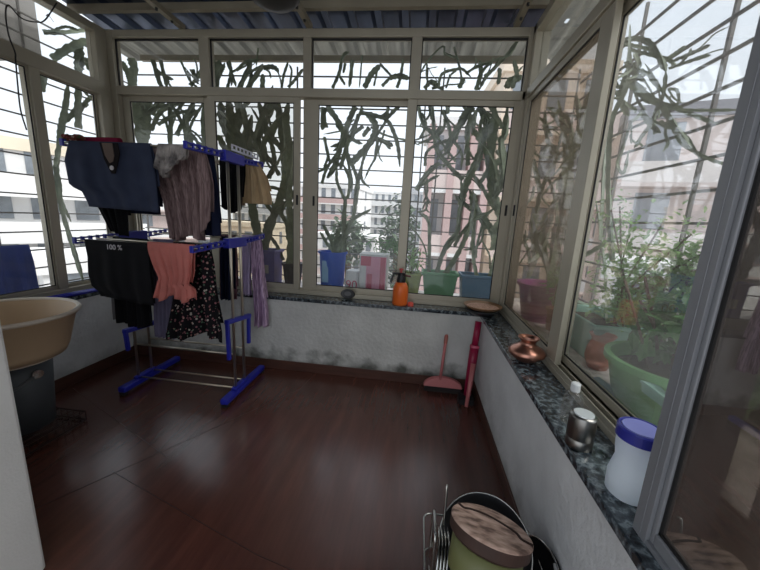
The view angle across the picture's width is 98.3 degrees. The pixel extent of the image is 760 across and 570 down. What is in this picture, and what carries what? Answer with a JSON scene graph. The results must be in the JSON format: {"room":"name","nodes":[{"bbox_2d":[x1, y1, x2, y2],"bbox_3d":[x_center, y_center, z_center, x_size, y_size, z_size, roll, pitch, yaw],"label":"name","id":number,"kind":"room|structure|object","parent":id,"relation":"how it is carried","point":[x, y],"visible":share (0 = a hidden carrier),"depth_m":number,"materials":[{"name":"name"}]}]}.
{"room":"sunroom","nodes":[
{"label":"sunroom","id":0,"kind":"room"},
{"bbox_2d":[0,323,44,569],"bbox_3d":[-1.977,-0.197,0.406,1.465,2.710,1.300,4,12,6],"label":"wall","id":1,"kind":"structure","parent":0,"point":[20,542],"depth_m":1.10,"materials":[{"name":"white paint"}]},
{"bbox_2d":[53,295,133,380],"bbox_3d":[-2.569,0.666,1.227,0.250,0.630,3.630,4,12,6],"label":"wall","id":2,"kind":"structure","parent":0,"point":[96,336],"depth_m":2.59,"materials":[{"name":"white paint"}]},
{"bbox_2d":[0,0,115,298],"bbox_3d":[-2.411,-0.867,1.917,0.084,2.052,1.900,4,12,6],"label":"window","id":3,"kind":"structure","parent":2,"relation":"in","point":[31,65],"depth_m":2.36,"materials":[{"name":"metal"}]},
{"bbox_2d":[5,2,56,129],"bbox_3d":[-2.259,-1.476,2.191,0.031,0.898,0.342,4,12,3],"label":"cable","id":4,"kind":"object","parent":3,"relation":"hanging from","point":[55,4],"visible":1,"depth_m":2.07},
{"bbox_2d":[55,346,134,392],"bbox_3d":[-2.342,0.759,2.187,0.012,0.090,1.718,4,12,6],"label":"baseboard","id":5,"kind":"structure","parent":2,"relation":"attached to","point":[77,376],"depth_m":2.60,"materials":[{"name":"brown wood"}]},
{"bbox_2d":[21,354,505,569],"bbox_3d":[-0.945,1.115,1.196,3.645,0.060,3.980,4,12,6],"label":"floor","id":6,"kind":"structure","parent":0,"point":[335,472],"depth_m":1.74,"materials":[{"name":"brown wood"}]},
{"bbox_2d":[22,407,86,456],"bbox_3d":[-2.036,0.842,1.906,0.360,0.072,0.360,4,12,6],"label":"wire rack","id":7,"kind":"object","parent":6,"relation":"on","point":[79,418],"visible":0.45,"depth_m":1.93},
{"bbox_2d":[9,356,56,435],"bbox_3d":[-2.044,0.593,1.843,0.396,0.431,0.413,4,12,6],"label":"bucket","id":8,"kind":"object","parent":7,"relation":"on","point":[33,386],"visible":0.44,"depth_m":1.81,"materials":[{"name":"grey plastic"}]},
{"bbox_2d":[0,297,81,369],"bbox_3d":[-2.017,0.261,1.763,0.640,0.251,0.640,4,12,6],"label":"tub","id":9,"kind":"object","parent":8,"relation":"on","point":[34,329],"visible":0.98,"depth_m":1.77,"materials":[{"name":"beige plastic"}]},
{"bbox_2d":[59,138,264,407],"bbox_3d":[-1.401,-0.058,2.344,0.836,1.727,0.872,4,12,6],"label":"drying rack","id":10,"kind":"object","parent":6,"relation":"on","point":[227,156],"visible":0.69,"depth_m":2.36,"materials":[{"name":"blue plastic"}]},
{"bbox_2d":[64,140,159,212],"bbox_3d":[-1.516,-0.611,1.849,0.573,0.370,0.052,4,12,6],"label":"t-shirt","id":11,"kind":"object","parent":10,"relation":"hanging from","point":[114,175],"visible":1,"depth_m":1.84,"materials":[{"name":"fabric"}]},
{"bbox_2d":[98,207,130,236],"bbox_3d":[-1.649,-0.572,2.009,0.220,0.536,0.073,4,12,6],"label":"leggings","id":12,"kind":"object","parent":10,"relation":"hanging from","point":[116,220],"visible":0.21,"depth_m":2.03,"materials":[{"name":"black fabric"}]},
{"bbox_2d":[84,239,154,305],"bbox_3d":[-1.556,-0.075,1.966,0.420,0.371,0.035,4,12,6],"label":"t-shirt","id":13,"kind":"object","parent":10,"relation":"hanging from","point":[118,270],"visible":1,"depth_m":1.95,"materials":[{"name":"black fabric"}]},
{"bbox_2d":[112,237,154,328],"bbox_3d":[-1.610,-0.007,2.153,0.255,0.596,0.080,4,12,6],"label":"shorts","id":14,"kind":"object","parent":10,"relation":"hanging from","point":[134,314],"visible":0.33,"depth_m":2.18,"materials":[{"name":"black fabric"}]},
{"bbox_2d":[153,239,175,338],"bbox_3d":[-1.432,0.031,2.179,0.175,0.666,0.086,4,12,6],"label":"leggings","id":15,"kind":"object","parent":10,"relation":"hanging from","point":[162,309],"visible":0.29,"depth_m":2.20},
{"bbox_2d":[153,143,188,177],"bbox_3d":[-1.132,-0.674,1.787,0.173,0.181,0.072,4,12,6],"label":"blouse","id":16,"kind":"object","parent":10,"relation":"hanging from","point":[167,156],"visible":0.97,"depth_m":1.78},
{"bbox_2d":[147,241,196,302],"bbox_3d":[-1.206,-0.070,1.918,0.306,0.348,0.059,4,12,6],"label":"sleeveless top","id":17,"kind":"object","parent":10,"relation":"hanging from","point":[173,264],"visible":0.98,"depth_m":1.91,"materials":[{"name":"fabric"}]},
{"bbox_2d":[153,148,213,240],"bbox_3d":[-1.180,-0.531,1.948,0.371,0.541,0.121,4,12,6],"label":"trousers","id":18,"kind":"object","parent":10,"relation":"hanging from","point":[187,196],"visible":0.8,"depth_m":1.94,"materials":[{"name":"fabric"}]},
{"bbox_2d":[166,242,223,342],"bbox_3d":[-1.182,0.055,2.072,0.380,0.636,0.099,4,12,6],"label":"dress","id":19,"kind":"object","parent":10,"relation":"hanging from","point":[194,317],"visible":0.65,"depth_m":2.08,"materials":[{"name":"fabric"}]},
{"bbox_2d":[205,151,221,235],"bbox_3d":[-1.075,-0.560,2.018,0.165,0.506,0.091,4,12,6],"label":"trousers","id":20,"kind":"object","parent":10,"relation":"hanging from","point":[213,228],"visible":0.21,"depth_m":2.03,"materials":[{"name":"blue fabric"}]},
{"bbox_2d":[220,236,235,300],"bbox_3d":[-1.158,-0.125,2.508,0.098,0.486,0.090,4,12,6],"label":"shirt","id":21,"kind":"object","parent":10,"relation":"hanging from","point":[224,252],"visible":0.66,"depth_m":2.51,"materials":[{"name":"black fabric"}]},
{"bbox_2d":[219,235,238,299],"bbox_3d":[-1.195,-0.139,2.592,0.134,0.506,0.073,4,12,6],"label":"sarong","id":22,"kind":"object","parent":10,"relation":"hanging from","point":[237,281],"visible":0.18,"depth_m":2.60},
{"bbox_2d":[219,159,245,212],"bbox_3d":[-1.069,-0.713,2.384,0.191,0.376,0.075,4,12,6],"label":"vest","id":23,"kind":"object","parent":10,"relation":"hanging from","point":[232,168],"visible":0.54,"depth_m":2.37,"materials":[{"name":"black fabric"}]},
{"bbox_2d":[242,235,268,327],"bbox_3d":[-1.028,-0.026,2.665,0.230,0.746,0.116,4,12,6],"label":"trousers","id":24,"kind":"object","parent":10,"relation":"hanging from","point":[252,254],"visible":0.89,"depth_m":2.65,"materials":[{"name":"fabric"}]},
{"bbox_2d":[242,163,271,205],"bbox_3d":[-0.994,-0.773,2.525,0.362,0.326,0.068,4,12,6],"label":"skirt","id":25,"kind":"object","parent":10,"relation":"hanging from","point":[257,189],"visible":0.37,"depth_m":2.51,"materials":[{"name":"brown fabric"}]},
{"bbox_2d":[35,380,308,569],"bbox_3d":[-0.878,0.982,1.711,1.699,0.001,2.675,-3,13,-29],"label":"floor seam","id":26,"kind":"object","parent":6,"relation":"in","point":[308,380],"depth_m":1.61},
{"bbox_2d":[423,334,461,393],"bbox_3d":[0.519,0.632,2.649,0.308,0.463,0.104,4,12,6],"label":"dustpan","id":27,"kind":"object","parent":6,"relation":"on","point":[443,384],"visible":0.99,"depth_m":2.64,"materials":[{"name":"pink plastic"}]},
{"bbox_2d":[457,321,481,405],"bbox_3d":[0.693,0.590,2.530,0.143,0.610,0.226,4,12,6],"label":"mop","id":28,"kind":"object","parent":6,"relation":"on","point":[474,348],"visible":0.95,"depth_m":2.53,"materials":[{"name":"plastic"}]},
{"bbox_2d":[464,363,475,406],"bbox_3d":[0.683,0.756,2.487,0.037,0.311,0.151,8,12,22],"label":"stick","id":29,"kind":"object","parent":6,"relation":"on","point":[472,366],"visible":1,"depth_m":2.48,"materials":[{"name":"pink plastic"}]},
{"bbox_2d":[423,484,542,569],"bbox_3d":[0.360,0.973,1.103,0.422,0.379,0.472,4,12,6],"label":"dish rack","id":30,"kind":"object","parent":6,"relation":"on","point":[433,528],"visible":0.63,"depth_m":1.22,"materials":[{"name":"silver metal"}]},
{"bbox_2d":[427,523,440,569],"bbox_3d":[0.196,1.010,1.202,0.040,0.226,0.228,4,12,6],"label":"steel plate","id":31,"kind":"object","parent":30,"relation":"in","point":[438,545],"visible":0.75,"depth_m":1.20,"materials":[{"name":"silver metal"}]},
{"bbox_2d":[448,532,522,569],"bbox_3d":[0.300,0.952,1.019,0.215,0.371,0.293,12,14,36],"label":"cooking pot","id":32,"kind":"object","parent":30,"relation":"in","point":[460,557],"visible":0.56,"depth_m":0.96,"materials":[{"name":"green ceramic"}]},
{"bbox_2d":[450,502,533,568],"bbox_3d":[0.346,0.777,1.033,0.248,0.135,0.242,4,12,6],"label":"lid","id":33,"kind":"object","parent":32,"relation":"on","point":[490,535],"visible":1,"depth_m":0.98,"materials":[{"name":"brown wood"}]},
{"bbox_2d":[439,492,532,569],"bbox_3d":[0.372,0.925,1.171,0.316,0.212,0.250,4,12,6],"label":"thali","id":34,"kind":"object","parent":30,"relation":"in","point":[487,500],"visible":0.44,"depth_m":1.25,"materials":[{"name":"metal"}]},
{"bbox_2d":[529,535,560,569],"bbox_3d":[0.543,1.012,1.128,0.112,0.239,0.251,1,12,-10],"label":"kadai","id":35,"kind":"object","parent":30,"relation":"in","point":[542,552],"visible":0.53,"depth_m":1.17,"materials":[{"name":"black metal"}]},
{"bbox_2d":[62,0,544,29],"bbox_3d":[-0.741,-1.813,0.851,3.576,0.292,3.680,4,12,6],"label":"ceiling","id":36,"kind":"structure","parent":0,"point":[464,18],"depth_m":2.47,"materials":[{"name":"metal"}]},
{"bbox_2d":[145,0,184,28],"bbox_3d":[-1.728,-1.744,1.082,0.040,0.089,3.070,4,12,6],"label":"rafter","id":37,"kind":"object","parent":36,"relation":"attached to","point":[156,5],"visible":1,"depth_m":2.39,"materials":[{"name":"beige paint"}]},
{"bbox_2d":[296,1,312,27],"bbox_3d":[-0.707,-1.666,0.974,0.040,0.089,3.070,4,12,6],"label":"rafter","id":38,"kind":"object","parent":36,"relation":"attached to","point":[300,9],"visible":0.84,"depth_m":2.32,"materials":[{"name":"beige paint"}]},
{"bbox_2d":[252,0,299,13],"bbox_3d":[-0.600,-1.738,1.835,0.300,0.295,0.300,4,12,6],"label":"ceiling lamp","id":39,"kind":"object","parent":38,"relation":"hanging from","point":[275,6],"visible":1,"depth_m":1.88,"materials":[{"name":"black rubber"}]},
{"bbox_2d":[66,0,549,13],"bbox_3d":[-0.590,-1.954,2.299,3.550,0.046,0.040,4,12,6],"label":"roof","id":40,"kind":"structure","parent":36,"relation":"attached to","point":[309,5],"depth_m":2.26,"materials":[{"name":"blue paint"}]},
{"bbox_2d":[95,19,579,60],"bbox_3d":[-0.416,-2.054,2.787,4.176,0.071,0.520,4,12,6],"label":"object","id":41,"kind":"structure","parent":36,"relation":"attached to","point":[560,33],"depth_m":2.84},
{"bbox_2d":[197,47,302,87],"bbox_3d":[-1.116,-1.838,2.776,1.019,0.368,0.180,4,12,6],"label":"cactus","id":42,"kind":"object","parent":41,"relation":"hanging from","point":[219,67],"visible":0.9,"depth_m":2.76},
{"bbox_2d":[140,55,523,63],"bbox_3d":[-0.515,-2.028,2.947,3.550,0.046,0.040,4,12,6],"label":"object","id":43,"kind":"structure","parent":41,"relation":"attached to","point":[436,59],"depth_m":2.92,"materials":[{"name":"beige paint"}]},
{"bbox_2d":[513,0,532,26],"bbox_3d":[0.780,-1.551,0.816,0.040,0.089,3.070,4,12,6],"label":"rafter","id":44,"kind":"object","parent":36,"relation":"attached to","point":[526,4],"visible":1,"depth_m":2.16,"materials":[{"name":"beige paint"}]},
{"bbox_2d":[557,0,599,23],"bbox_3d":[1.205,-1.651,0.576,0.376,0.283,3.540,4,12,6],"label":"trim","id":45,"kind":"structure","parent":36,"relation":"attached to","point":[578,10],"depth_m":2.22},
{"bbox_2d":[136,295,480,378],"bbox_3d":[-0.707,0.420,2.939,3.545,0.630,0.240,4,12,6],"label":"wall","id":46,"kind":"structure","parent":0,"point":[402,341],"depth_m":2.76,"materials":[{"name":"white paint"}]},
{"bbox_2d":[137,345,464,388],"bbox_3d":[-0.737,0.711,2.871,3.045,0.085,0.012,4,12,6],"label":"baseboard","id":47,"kind":"structure","parent":46,"relation":"attached to","point":[156,351],"depth_m":2.87,"materials":[{"name":"brown wood"}]},
{"bbox_2d":[105,27,534,307],"bbox_3d":[-0.634,-0.928,2.700,3.435,2.052,0.083,4,12,6],"label":"window","id":48,"kind":"structure","parent":46,"relation":"in","point":[123,96],"depth_m":2.60,"materials":[{"name":"metal"}]},
{"bbox_2d":[217,287,500,316],"bbox_3d":[-0.690,0.099,2.868,3.545,0.030,0.252,4,12,6],"label":"trim","id":49,"kind":"structure","parent":46,"relation":"on","point":[271,295],"depth_m":2.72,"materials":[{"name":"stone"}]},
{"bbox_2d":[390,268,410,305],"bbox_3d":[0.170,0.014,2.674,0.138,0.303,0.141,13,15,40],"label":"spray bottle","id":50,"kind":"object","parent":49,"relation":"on","point":[400,288],"visible":1,"depth_m":2.65,"materials":[{"name":"orange plastic"}]},
{"bbox_2d":[238,276,520,310],"bbox_3d":[-0.488,0.064,3.243,4.260,0.050,0.520,4,12,6],"label":"trim","id":51,"kind":"structure","parent":46,"relation":"attached to","point":[516,305],"depth_m":3.25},
{"bbox_2d":[217,85,292,281],"bbox_3d":[-1.145,-0.900,3.106,0.786,1.818,0.312,4,12,6],"label":"potted cactus","id":52,"kind":"object","parent":51,"relation":"on","point":[231,122],"visible":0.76,"depth_m":3.00,"materials":[{"name":"plant"}]},
{"bbox_2d":[263,248,283,281],"bbox_3d":[-1.081,-0.170,3.197,0.224,0.359,0.224,4,12,6],"label":"pot","id":53,"kind":"object","parent":52,"relation":"attached to","point":[272,259],"depth_m":3.11,"materials":[{"name":"purple plastic"}]},
{"bbox_2d":[270,104,301,283],"bbox_3d":[-0.941,-0.813,3.059,0.482,1.688,0.222,4,12,6],"label":"potted cactus","id":54,"kind":"object","parent":51,"relation":"on","point":[288,194],"visible":0.69,"depth_m":3.03,"materials":[{"name":"plant"}]},
{"bbox_2d":[281,261,301,283],"bbox_3d":[-0.846,-0.095,3.183,0.210,0.244,0.210,4,12,6],"label":"pot","id":55,"kind":"object","parent":54,"relation":"on","point":[287,265],"depth_m":3.10,"materials":[{"name":"plastic"}]},
{"bbox_2d":[318,164,370,285],"bbox_3d":[-0.334,-0.510,3.050,0.474,1.166,0.274,4,12,6],"label":"potted cactus","id":56,"kind":"object","parent":51,"relation":"on","point":[332,261],"visible":0.98,"depth_m":3.03,"materials":[{"name":"blue plastic"}]},
{"bbox_2d":[318,250,347,285],"bbox_3d":[-0.454,-0.133,3.139,0.274,0.379,0.274,4,12,6],"label":"pot","id":57,"kind":"object","parent":56,"relation":"on","point":[332,262],"depth_m":3.04,"materials":[{"name":"blue plastic"}]},
{"bbox_2d":[319,51,419,193],"bbox_3d":[-0.139,-1.324,2.869,0.977,1.179,0.387,4,12,6],"label":"cactus","id":58,"kind":"object","parent":56,"relation":"attached to","point":[346,138],"visible":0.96,"depth_m":2.97,"materials":[{"name":"plant"}]},
{"bbox_2d":[345,269,358,286],"bbox_3d":[-0.252,-0.029,3.072,0.134,0.224,0.153,4,12,6],"label":"bag","id":59,"kind":"object","parent":51,"relation":"on","point":[352,275],"visible":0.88,"depth_m":3.00,"materials":[{"name":"white plastic"}]},
{"bbox_2d":[136,67,580,293],"bbox_3d":[-0.421,-1.011,3.245,4.230,2.060,0.024,4,12,6],"label":"grill","id":60,"kind":"object","parent":51,"relation":"on","point":[578,79],"visible":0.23,"depth_m":3.15,"materials":[{"name":"grey metal"}]},
{"bbox_2d":[359,252,389,289],"bbox_3d":[-0.056,-0.095,3.026,0.256,0.393,0.206,4,12,6],"label":"bag","id":61,"kind":"object","parent":51,"relation":"on","point":[373,266],"visible":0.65,"depth_m":2.92,"materials":[{"name":"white plastic"}]},
{"bbox_2d":[365,257,386,289],"bbox_3d":[-0.038,-0.088,2.922,0.178,0.325,0.002,4,12,6],"label":"print","id":62,"kind":"object","parent":61,"relation":"attached to","point":[375,267],"depth_m":2.92},
{"bbox_2d":[361,237,398,260],"bbox_3d":[0.027,-0.200,3.211,0.465,0.534,0.235,4,12,6],"label":"potted shrub","id":63,"kind":"object","parent":51,"relation":"on","point":[392,244],"visible":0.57,"depth_m":3.15,"materials":[{"name":"green plant"}]},
{"bbox_2d":[405,247,428,292],"bbox_3d":[0.316,-0.115,3.025,0.249,0.472,0.209,4,12,6],"label":"potted shrub","id":64,"kind":"object","parent":51,"relation":"on","point":[413,283],"visible":0.82,"depth_m":2.98,"materials":[{"name":"green plant"}]},
{"bbox_2d":[405,271,422,292],"bbox_3d":[0.292,0.002,3.044,0.190,0.234,0.190,4,12,6],"label":"pot","id":65,"kind":"object","parent":64,"relation":"on","point":[413,283],"depth_m":2.97,"materials":[{"name":"plastic"}]},
{"bbox_2d":[409,106,489,295],"bbox_3d":[0.583,-0.703,2.911,0.745,1.696,0.226,4,12,6],"label":"potted cactus","id":66,"kind":"object","parent":51,"relation":"on","point":[436,281],"visible":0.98,"depth_m":2.90,"materials":[{"name":"plant"}]},
{"bbox_2d":[421,268,459,295],"bbox_3d":[0.545,0.001,3.054,0.334,0.259,0.224,4,12,6],"label":"pot","id":67,"kind":"object","parent":66,"relation":"on","point":[436,281],"depth_m":2.96,"materials":[{"name":"green plastic"}]},
{"bbox_2d":[415,42,522,212],"bbox_3d":[0.679,-1.308,2.803,0.865,1.379,0.411,4,12,6],"label":"cactus","id":68,"kind":"object","parent":66,"relation":"attached to","point":[511,81],"visible":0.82,"depth_m":2.64,"materials":[{"name":"plant"}]},
{"bbox_2d":[450,107,508,298],"bbox_3d":[0.859,-0.680,2.907,0.513,1.684,0.273,4,12,6],"label":"potted cactus","id":69,"kind":"object","parent":51,"relation":"on","point":[475,284],"visible":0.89,"depth_m":2.86,"materials":[{"name":"plant"}]},
{"bbox_2d":[458,271,491,298],"bbox_3d":[0.882,0.026,3.019,0.324,0.259,0.224,4,12,6],"label":"pot","id":70,"kind":"object","parent":69,"relation":"on","point":[475,284],"depth_m":2.93,"materials":[{"name":"blue plastic"}]},
{"bbox_2d":[474,319,636,569],"bbox_3d":[0.699,0.917,0.881,0.250,0.630,3.630,4,12,6],"label":"wall","id":71,"kind":"structure","parent":0,"point":[553,503],"depth_m":1.28,"materials":[{"name":"white paint"}]},
{"bbox_2d":[472,381,520,518],"bbox_3d":[0.553,1.175,0.943,0.012,0.085,3.618,4,12,6],"label":"baseboard","id":72,"kind":"structure","parent":71,"relation":"attached to","point":[509,498],"depth_m":1.88,"materials":[{"name":"brown wood"}]},
{"bbox_2d":[516,311,609,383],"bbox_3d":[1.111,0.629,0.900,0.510,0.050,3.875,4,12,6],"label":"trim","id":73,"kind":"structure","parent":71,"relation":"attached to","point":[540,328],"depth_m":1.85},
{"bbox_2d":[539,267,559,330],"bbox_3d":[1.245,0.096,2.289,0.222,0.452,0.239,0,12,-14],"label":"leafy shrub","id":74,"kind":"object","parent":73,"relation":"on","point":[549,308],"visible":0.34,"depth_m":2.30,"materials":[{"name":"green plant"}]},
{"bbox_2d":[545,305,553,330],"bbox_3d":[1.236,0.239,2.320,0.140,0.159,0.140,4,12,6],"label":"pot","id":75,"kind":"object","parent":74,"relation":"on","point":[549,308],"depth_m":2.30,"materials":[{"name":"ceramic"}]},
{"bbox_2d":[517,89,607,323],"bbox_3d":[1.342,-0.612,2.490,0.443,1.769,1.168,5,12,9],"label":"potted cactus","id":76,"kind":"object","parent":73,"relation":"on","point":[534,298],"visible":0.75,"depth_m":2.48,"materials":[{"name":"plant"}]},
{"bbox_2d":[517,279,557,323],"bbox_3d":[1.270,0.128,2.561,0.408,0.284,0.408,4,12,6],"label":"pot","id":77,"kind":"object","parent":76,"relation":"on","point":[534,298],"depth_m":2.46,"materials":[{"name":"plastic"}]},
{"bbox_2d":[584,330,617,370],"bbox_3d":[1.149,0.345,1.715,0.132,0.184,0.131,4,12,6],"label":"jar","id":78,"kind":"object","parent":73,"relation":"on","point":[595,359],"visible":0.8,"depth_m":1.68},
{"bbox_2d":[570,25,646,358],"bbox_3d":[1.334,-0.549,1.913,0.264,1.875,0.717,4,12,6],"label":"potted cactus","id":79,"kind":"object","parent":73,"relation":"on","point":[581,336],"visible":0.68,"depth_m":1.91,"materials":[{"name":"plant"}]},
{"bbox_2d":[614,26,735,174],"bbox_3d":[1.327,-1.002,1.668,0.381,0.908,1.011,4,12,6],"label":"cactus","id":80,"kind":"object","parent":79,"relation":"attached to","point":[682,138],"visible":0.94,"depth_m":1.65,"materials":[{"name":"plant"}]},
{"bbox_2d":[585,187,706,342],"bbox_3d":[1.316,0.016,1.513,0.342,0.963,1.298,4,12,2],"label":"plant","id":81,"kind":"object","parent":73,"relation":"on","point":[682,277],"visible":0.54,"depth_m":1.66,"materials":[{"name":"green plant"}]},
{"bbox_2d":[603,277,689,422],"bbox_3d":[1.161,0.260,1.285,0.478,0.522,0.595,7,12,18],"label":"potted plant","id":82,"kind":"object","parent":73,"relation":"on","point":[632,361],"visible":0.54,"depth_m":1.31,"materials":[{"name":"green plant"}]},
{"bbox_2d":[603,340,668,422],"bbox_3d":[1.143,0.411,1.287,0.478,0.224,0.478,4,12,6],"label":"pot","id":83,"kind":"object","parent":82,"relation":"in","point":[627,367],"depth_m":1.27,"materials":[{"name":"green plastic"}]},
{"bbox_2d":[640,380,665,425],"bbox_3d":[0.946,0.456,1.063,0.107,0.204,0.208,4,12,6],"label":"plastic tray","id":84,"kind":"object","parent":73,"relation":"on","point":[655,392],"visible":0.28,"depth_m":1.10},
{"bbox_2d":[572,0,759,341],"bbox_3d":[1.453,-0.492,1.103,0.028,2.100,3.880,4,12,6],"label":"grill","id":85,"kind":"object","parent":73,"relation":"on","point":[736,12],"visible":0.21,"depth_m":1.60,"materials":[{"name":"grey metal"}]},
{"bbox_2d":[480,315,662,569],"bbox_3d":[0.707,0.595,0.810,0.268,0.030,3.617,4,12,6],"label":"windowsill","id":86,"kind":"structure","parent":71,"relation":"on","point":[554,403],"depth_m":1.09,"materials":[{"name":"stone"}]},
{"bbox_2d":[465,306,499,316],"bbox_3d":[0.794,0.205,2.556,0.260,0.044,0.260,4,12,6],"label":"bowl","id":87,"kind":"object","parent":86,"relation":"on","point":[477,313],"visible":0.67,"depth_m":2.47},
{"bbox_2d":[464,300,502,311],"bbox_3d":[0.797,0.168,2.549,0.292,0.029,0.292,4,12,6],"label":"plate","id":88,"kind":"object","parent":87,"relation":"on","point":[477,305],"visible":1,"depth_m":2.55,"materials":[{"name":"wood"}]},
{"bbox_2d":[508,334,545,363],"bbox_3d":[0.765,0.333,1.707,0.184,0.130,0.184,4,12,6],"label":"lota","id":89,"kind":"object","parent":86,"relation":"on","point":[526,351],"visible":1,"depth_m":1.66,"materials":[{"name":"orange metal"}]},
{"bbox_2d":[564,408,597,452],"bbox_3d":[0.649,0.465,1.060,0.080,0.117,0.080,4,12,6],"label":"jar","id":90,"kind":"object","parent":86,"relation":"on","point":[581,428],"visible":1,"depth_m":1.03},
{"bbox_2d":[604,416,656,506],"bbox_3d":[0.668,0.464,0.864,0.104,0.198,0.104,4,12,6],"label":"jar","id":91,"kind":"object","parent":86,"relation":"on","point":[626,469],"visible":0.72,"depth_m":0.84,"materials":[{"name":"white plastic"}]},
{"bbox_2d":[499,0,759,569],"bbox_3d":[0.784,-0.436,0.666,0.232,2.052,3.750,4,12,6],"label":"window","id":92,"kind":"structure","parent":71,"relation":"in","point":[698,508],"depth_m":0.65,"materials":[{"name":"glass"}]},
{"bbox_3d":[-2.660,0.164,2.163,0.195,0.050,2.125,4,12,6],"label":"trim","id":93,"kind":"structure","parent":0,"visible":0},
{"bbox_2d":[40,25,91,279],"bbox_3d":[-2.517,-1.047,2.711,0.208,2.105,0.472,4,12,6],"label":"cactus","id":94,"kind":"object","parent":93,"relation":"on","point":[76,46],"visible":0.82,"depth_m":2.64,"materials":[{"name":"plant"}]},
{"bbox_2d":[0,0,144,285],"bbox_3d":[-2.666,-0.959,2.279,0.022,2.100,2.380,4,12,6],"label":"grill","id":95,"kind":"object","parent":93,"relation":"on","point":[17,9],"visible":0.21,"depth_m":2.46,"materials":[{"name":"grey metal"}]},
{"bbox_2d":[0,244,38,294],"bbox_3d":[-2.689,-0.104,2.350,0.071,0.346,0.365,4,12,6],"label":"cloth","id":96,"kind":"object","parent":95,"relation":"hanging from","point":[17,266],"visible":0.99,"depth_m":2.42,"materials":[{"name":"blue fabric"}]},
{"bbox_2d":[122,58,216,148],"bbox_3d":[-2.021,-1.590,3.121,0.989,1.081,0.212,4,12,6],"label":"cactus","id":97,"kind":"object","parent":95,"relation":"attached to","point":[142,112],"visible":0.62,"depth_m":3.10,"materials":[{"name":"plant"}]},
{"label":"outside","id":98,"kind":"structure","parent":0,"visible":0},
{"bbox_2d":[0,0,41,60],"bbox_3d":[-3.296,-1.898,1.778,1.200,0.550,1.615,4,12,6],"label":"concrete overhang","id":99,"kind":"object","parent":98,"point":[27,7],"visible":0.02,"depth_m":2.41,"materials":[{"name":"concrete"}]},
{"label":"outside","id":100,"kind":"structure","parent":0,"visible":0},
{"bbox_3d":[8.372,3.831,81.850,320.000,0.500,280.000,4,12,6],"label":"ground","id":101,"kind":"structure","parent":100,"visible":0},
{"bbox_2d":[30,247,88,286],"bbox_3d":[-11.208,7.116,15.466,5.050,17.400,5.300,13,15,41],"label":"apartment building","id":102,"kind":"structure","parent":101,"relation":"on","point":[39,257],"depth_m":11.48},
{"bbox_2d":[0,135,147,287],"bbox_3d":[-17.936,4.310,16.376,6.050,21.800,10.300,11,14,35],"label":"apartment building","id":103,"kind":"structure","parent":101,"relation":"on","point":[9,222],"depth_m":13.93,"materials":[{"name":"concrete"}]},
{"bbox_2d":[142,204,209,242],"bbox_3d":[-20.679,1.075,31.774,9.300,21.700,6.050,-4,14,-33],"label":"apartment building","id":104,"kind":"structure","parent":101,"relation":"on","point":[154,221],"depth_m":28.45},
{"bbox_2d":[221,220,287,279],"bbox_3d":[-15.915,1.339,40.808,7.300,18.100,7.050,3,11,0],"label":"apartment building","id":105,"kind":"structure","parent":101,"relation":"on","point":[279,229],"depth_m":37.15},
{"bbox_2d":[233,198,292,221],"bbox_3d":[-20.274,-5.186,62.637,12.300,21.700,9.050,7,12,17],"label":"apartment building","id":106,"kind":"structure","parent":101,"relation":"on","point":[263,214],"depth_m":57.43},
{"bbox_2d":[300,176,372,280],"bbox_3d":[-7.205,-4.293,53.014,9.300,25.200,9.050,6,12,12],"label":"apartment building","id":107,"kind":"structure","parent":101,"relation":"on","point":[324,190],"depth_m":47.95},
{"bbox_2d":[325,208,373,277],"bbox_3d":[-3.332,2.891,31.728,4.957,20.056,4.004,4,12,6],"label":"tree","id":108,"kind":"object","parent":101,"relation":"on","point":[358,248],"visible":0.37,"depth_m":30.05,"materials":[{"name":"green plant"}]},
{"bbox_2d":[317,231,386,284],"bbox_3d":[-4.390,2.215,41.641,8.300,17.300,6.050,6,12,14],"label":"apartment building","id":109,"kind":"structure","parent":101,"relation":"on","point":[321,244],"depth_m":38.47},
{"bbox_2d":[370,183,401,287],"bbox_3d":[0.858,-8.830,73.725,8.300,26.700,9.050,3,11,0],"label":"apartment building","id":110,"kind":"structure","parent":101,"relation":"on","point":[383,194],"depth_m":68.50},
{"bbox_2d":[374,193,419,287],"bbox_3d":[1.213,2.471,31.058,4.432,21.636,4.853,4,12,6],"label":"tree","id":111,"kind":"object","parent":101,"relation":"on","point":[394,265],"visible":0.42,"depth_m":29.50,"materials":[{"name":"green plant"}]},
{"bbox_2d":[401,188,422,270],"bbox_3d":[6.006,-5.237,61.491,5.300,25.100,9.050,4,12,6],"label":"apartment building","id":112,"kind":"structure","parent":101,"relation":"on","point":[414,194],"depth_m":56.03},
{"bbox_2d":[418,116,490,292],"bbox_3d":[2.828,4.402,17.049,2.900,23.600,4.100,4,12,6],"label":"apartment building","id":113,"kind":"structure","parent":101,"relation":"on","point":[444,180],"depth_m":13.72,"materials":[{"name":"concrete"}]},
{"bbox_2d":[479,59,623,297],"bbox_3d":[6.888,3.219,17.685,4.700,26.100,5.050,4,12,3],"label":"apartment building","id":114,"kind":"structure","parent":101,"relation":"on","point":[562,87],"depth_m":13.89,"materials":[{"name":"concrete"}]},
{"bbox_2d":[579,111,622,298],"bbox_3d":[12.245,1.885,24.689,5.100,26.500,6.050,2,12,-8],"label":"apartment building","id":115,"kind":"structure","parent":101,"relation":"on","point":[593,225],"depth_m":21.49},
{"bbox_2d":[600,254,682,306],"bbox_3d":[8.478,8.705,9.998,5.700,18.600,4.050,11,14,34],"label":"apartment building","id":116,"kind":"structure","parent":101,"relation":"on","point":[608,270],"depth_m":8.66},
{"bbox_2d":[582,98,738,305],"bbox_3d":[13.177,5.123,15.062,7.700,24.100,5.050,9,13,25],"label":"apartment building","id":117,"kind":"structure","parent":101,"relation":"on","point":[678,178],"depth_m":12.44,"materials":[{"name":"concrete"}]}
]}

